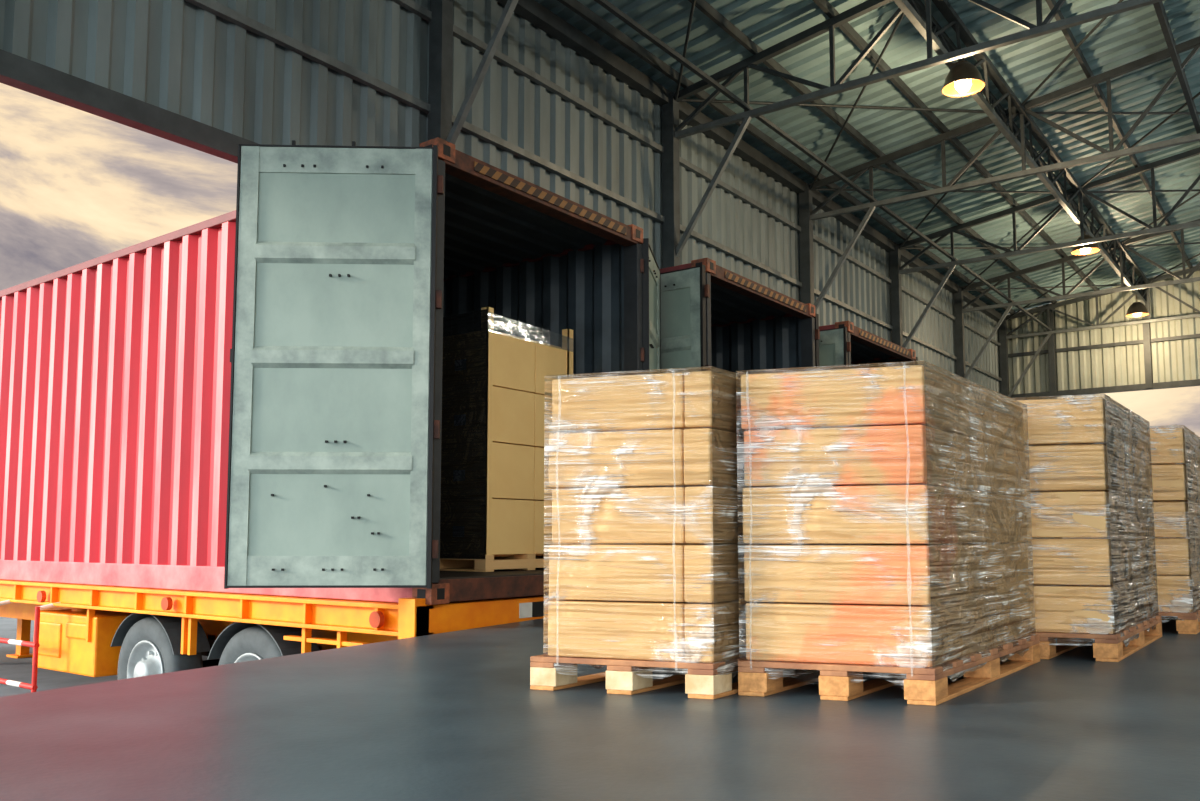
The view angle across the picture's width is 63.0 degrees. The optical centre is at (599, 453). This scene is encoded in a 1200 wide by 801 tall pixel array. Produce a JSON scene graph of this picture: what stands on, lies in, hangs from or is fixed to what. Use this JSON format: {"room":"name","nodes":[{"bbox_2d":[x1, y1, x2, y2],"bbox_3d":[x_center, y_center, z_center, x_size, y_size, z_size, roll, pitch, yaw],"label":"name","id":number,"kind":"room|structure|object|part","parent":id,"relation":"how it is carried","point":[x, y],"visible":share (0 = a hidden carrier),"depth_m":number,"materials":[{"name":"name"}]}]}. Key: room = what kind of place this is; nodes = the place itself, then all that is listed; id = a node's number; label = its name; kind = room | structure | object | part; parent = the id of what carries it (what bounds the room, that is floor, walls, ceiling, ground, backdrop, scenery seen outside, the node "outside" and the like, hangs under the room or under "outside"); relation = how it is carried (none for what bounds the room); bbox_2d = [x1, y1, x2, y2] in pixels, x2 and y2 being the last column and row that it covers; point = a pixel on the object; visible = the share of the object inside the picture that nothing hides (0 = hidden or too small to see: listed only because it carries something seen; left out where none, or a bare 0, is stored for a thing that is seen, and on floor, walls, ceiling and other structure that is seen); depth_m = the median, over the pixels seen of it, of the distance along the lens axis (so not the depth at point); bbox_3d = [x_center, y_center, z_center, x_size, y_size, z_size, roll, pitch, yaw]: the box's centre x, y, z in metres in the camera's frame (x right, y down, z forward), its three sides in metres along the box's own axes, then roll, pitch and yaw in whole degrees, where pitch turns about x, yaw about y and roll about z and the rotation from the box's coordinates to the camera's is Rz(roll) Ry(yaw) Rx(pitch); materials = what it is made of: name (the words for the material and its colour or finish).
{"room":"loading area","nodes":[
{"label":"loading area","id":0,"kind":"room"},
{"bbox_2d":[0,0,1001,393],"bbox_3d":[0.760,-0.974,12.156,0.240,7.400,32.200,-4,-6,37],"label":"wall","id":1,"kind":"structure","parent":0,"point":[554,109],"depth_m":9.76,"materials":[{"name":"metal"}]},
{"bbox_2d":[428,0,517,144],"bbox_3d":[4.648,-4.405,4.658,15.492,3.767,0.140,-4,-6,37],"label":"roof truss","id":2,"kind":"object","parent":1,"relation":"attached to","point":[441,23],"depth_m":9.10,"materials":[{"name":"grey metal"}]},
{"bbox_2d":[662,0,1164,267],"bbox_3d":[7.039,-4.133,7.854,15.492,3.767,0.140,-4,-6,37],"label":"roof truss","id":3,"kind":"object","parent":1,"relation":"attached to","point":[673,246],"depth_m":11.46,"materials":[{"name":"grey metal"}]},
{"bbox_2d":[799,36,1199,311],"bbox_3d":[9.429,-3.861,11.049,15.492,3.767,0.140,-4,-6,37],"label":"roof truss","id":4,"kind":"object","parent":1,"relation":"attached to","point":[807,214],"depth_m":14.15,"materials":[{"name":"grey metal"}]},
{"bbox_2d":[889,147,1199,347],"bbox_3d":[11.820,-1.846,14.096,15.492,7.267,0.140,-4,-6,37],"label":"roof truss","id":5,"kind":"object","parent":1,"relation":"attached to","point":[896,270],"depth_m":17.54,"materials":[{"name":"grey metal"}]},
{"bbox_2d":[954,219,1199,378],"bbox_3d":[14.210,-1.574,17.292,15.492,7.267,0.140,-4,-6,37],"label":"roof truss","id":6,"kind":"object","parent":1,"relation":"attached to","point":[959,308],"depth_m":21.04,"materials":[{"name":"grey metal"}]},
{"bbox_2d":[999,266,1199,396],"bbox_3d":[16.422,-1.323,20.248,15.492,7.267,0.140,-4,-6,37],"label":"roof truss","id":7,"kind":"object","parent":1,"relation":"attached to","point":[1003,336],"depth_m":24.23,"materials":[{"name":"grey metal"}]},
{"bbox_2d":[0,616,1199,800],"bbox_3d":[6.998,1.771,7.257,15.600,1.100,32.200,-4,-6,37],"label":"floor","id":8,"kind":"structure","parent":0,"point":[454,715],"depth_m":2.98,"materials":[{"name":"concrete"}]},
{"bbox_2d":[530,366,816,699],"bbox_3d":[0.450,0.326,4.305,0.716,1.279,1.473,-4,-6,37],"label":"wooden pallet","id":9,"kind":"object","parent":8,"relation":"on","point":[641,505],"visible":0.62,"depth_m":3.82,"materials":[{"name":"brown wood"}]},
{"bbox_2d":[736,360,1039,705],"bbox_3d":[1.326,0.327,4.295,0.690,1.276,1.775,-4,-6,37],"label":"wooden pallet","id":10,"kind":"object","parent":8,"relation":"on","point":[881,506],"visible":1,"depth_m":3.73,"materials":[{"name":"brown wood"}]},
{"bbox_2d":[1010,394,1161,661],"bbox_3d":[2.613,0.401,5.508,0.695,1.334,1.737,-4,-6,37],"label":"wooden pallet","id":11,"kind":"object","parent":8,"relation":"on","point":[1089,490],"visible":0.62,"depth_m":4.89,"materials":[{"name":"brown wood"}]},
{"bbox_2d":[1150,425,1199,633],"bbox_3d":[3.809,0.515,6.856,0.693,1.336,1.718,-4,-6,37],"label":"wooden pallet","id":12,"kind":"object","parent":8,"relation":"on","point":[1175,449],"visible":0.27,"depth_m":6.21,"materials":[{"name":"brown wood"}]},
{"bbox_2d":[535,0,1199,314],"bbox_3d":[6.974,-5.625,7.854,16.200,1.184,32.720,-4,-6,37],"label":"ceiling","id":13,"kind":"structure","parent":0,"point":[1123,38],"depth_m":13.97,"materials":[{"name":"metal"}]},
{"bbox_2d":[594,0,1199,330],"bbox_3d":[5.911,-4.649,13.561,6.628,1.372,23.724,-4,-6,37],"label":"roof bracing","id":14,"kind":"object","parent":13,"relation":"attached to","point":[606,4],"depth_m":13.34,"materials":[{"name":"grey metal"}]},
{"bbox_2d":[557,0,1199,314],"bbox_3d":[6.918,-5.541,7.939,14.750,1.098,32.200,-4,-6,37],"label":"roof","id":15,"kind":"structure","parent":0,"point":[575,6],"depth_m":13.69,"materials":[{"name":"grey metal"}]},
{"bbox_2d":[893,0,1149,304],"bbox_3d":[3.330,-4.862,10.439,0.300,0.497,32.027,-4,-6,37],"label":"girder","id":16,"kind":"object","parent":15,"relation":"attached to","point":[914,10],"visible":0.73,"depth_m":13.92,"materials":[{"name":"metal"}]},
{"bbox_2d":[942,60,984,96],"bbox_3d":[4.180,-4.352,11.288,0.470,0.365,0.470,-4,-6,37],"label":"lamp","id":17,"kind":"object","parent":16,"relation":"hanging from","point":[964,79],"visible":1,"depth_m":11.21,"materials":[{"name":"metal"}]},
{"bbox_3d":[4.180,-4.300,11.283,0.190,0.260,0.190,-4,-6,37],"label":"bulb","id":18,"kind":"part","parent":17,"relation":"part of","materials":[{"name":"white glass"}]},
{"bbox_2d":[1071,231,1099,254],"bbox_3d":[8.709,-3.796,17.591,0.470,0.405,0.470,-4,-6,37],"label":"lamp","id":19,"kind":"object","parent":16,"relation":"hanging from","point":[1087,249],"visible":0.71,"depth_m":17.52,"materials":[{"name":"metal"}]},
{"bbox_3d":[8.709,-3.724,17.585,0.190,0.260,0.190,-4,-6,37],"label":"bulb","id":20,"kind":"part","parent":19,"relation":"part of","materials":[{"name":"white glass"}]},
{"bbox_2d":[1126,295,1148,316],"bbox_3d":[12.175,-3.357,22.221,0.470,0.495,0.470,-4,-6,37],"label":"lamp","id":21,"kind":"object","parent":16,"relation":"hanging from","point":[1136,309],"visible":1,"depth_m":22.11,"materials":[{"name":"metal"}]},
{"bbox_2d":[1007,266,1199,397],"bbox_3d":[16.591,-1.369,20.441,15.600,7.392,0.185,-4,-6,37],"label":"wall","id":22,"kind":"structure","parent":0,"point":[1164,354],"depth_m":23.76,"materials":[{"name":"metal"}]},
{"label":"outside","id":23,"kind":"structure","parent":0,"visible":0},
{"bbox_2d":[0,617,219,696],"bbox_3d":[0.000,1.694,-0.144,300.000,0.001,300.000,-4,-6,37],"label":"ground","id":24,"kind":"structure","parent":23,"point":[15,669],"depth_m":12.19,"materials":[{"name":"concrete"}]},
{"bbox_2d":[0,579,548,691],"bbox_3d":[-5.257,1.979,10.884,12.007,1.300,2.805,-4,-6,37],"label":"trailer","id":25,"kind":"object","parent":24,"relation":"on","point":[80,629],"visible":0.39,"depth_m":8.20,"materials":[{"name":"orange paint"}]},
{"bbox_3d":[-5.895,1.915,9.767,1.681,0.940,0.249,-4,-6,37],"label":"guard rail","id":26,"kind":"part","parent":25,"relation":"part of","materials":[{"name":"red metal"}]},
{"bbox_3d":[-5.217,1.611,10.976,12.000,0.550,2.660,-4,-6,37],"label":"chassis frame","id":27,"kind":"part","parent":25,"relation":"part of","materials":[{"name":"orange paint"}]},
{"bbox_2d":[0,137,660,604],"bbox_3d":[-5.128,-0.196,11.123,12.054,3.155,4.317,-4,-6,37],"label":"shipping container","id":28,"kind":"object","parent":25,"relation":"on","point":[247,399],"visible":0.8,"depth_m":7.94,"materials":[{"name":"red metal"}]},
{"bbox_3d":[-1.750,-0.616,6.511,1.375,2.990,0.130,0,-5,-2],"label":"door","id":29,"kind":"part","parent":28,"relation":"part of","materials":[{"name":"grey paint"}]},
{"bbox_2d":[440,307,573,571],"bbox_3d":[-1.044,-0.060,8.507,1.200,2.100,1.104,-4,-6,37],"label":"load","id":30,"kind":"object","parent":28,"relation":"on","point":[492,510],"visible":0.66,"depth_m":7.93,"materials":[{"name":"cardboard"}]},
{"bbox_3d":[-0.422,-0.490,7.573,0.154,3.120,2.470,-4,-6,37],"label":"frame","id":31,"kind":"part","parent":28,"relation":"part of","materials":[{"name":"brown paint"}]},
{"bbox_3d":[0.451,-0.401,9.037,0.130,2.990,1.095,-1,-5,10],"label":"door","id":32,"kind":"part","parent":28,"relation":"part of","materials":[{"name":"grey paint"}]},
{"bbox_3d":[-3.065,2.251,13.818,12.000,1.255,2.660,-4,-6,37],"label":"trailer","id":33,"kind":"object","parent":24,"relation":"on","visible":0},
{"bbox_2d":[660,258,819,372],"bbox_3d":[-2.981,0.050,14.010,12.034,3.155,2.810,-4,-6,37],"label":"shipping container","id":34,"kind":"object","parent":33,"relation":"on","point":[714,315],"visible":0.12,"depth_m":11.00,"materials":[{"name":"metal"}]},
{"bbox_3d":[1.727,-0.246,10.445,0.154,3.120,2.480,-4,-6,37],"label":"frame","id":35,"kind":"part","parent":34,"relation":"part of","materials":[{"name":"brown paint"}]},
{"bbox_3d":[-0.992,2.487,16.590,12.000,1.255,2.640,-4,-6,37],"label":"trailer","id":36,"kind":"object","parent":24,"relation":"on","visible":0},
{"bbox_2d":[819,321,917,365],"bbox_3d":[-0.907,0.285,16.783,12.034,3.155,2.790,-4,-6,37],"label":"shipping container","id":37,"kind":"object","parent":36,"relation":"on","point":[840,343],"visible":0.11,"depth_m":12.66,"materials":[{"name":"grey metal"}]},
{"bbox_3d":[3.801,-0.010,13.217,0.154,3.120,2.460,-4,-6,37],"label":"frame","id":38,"kind":"part","parent":37,"relation":"part of","materials":[{"name":"brown paint"}]}
]}

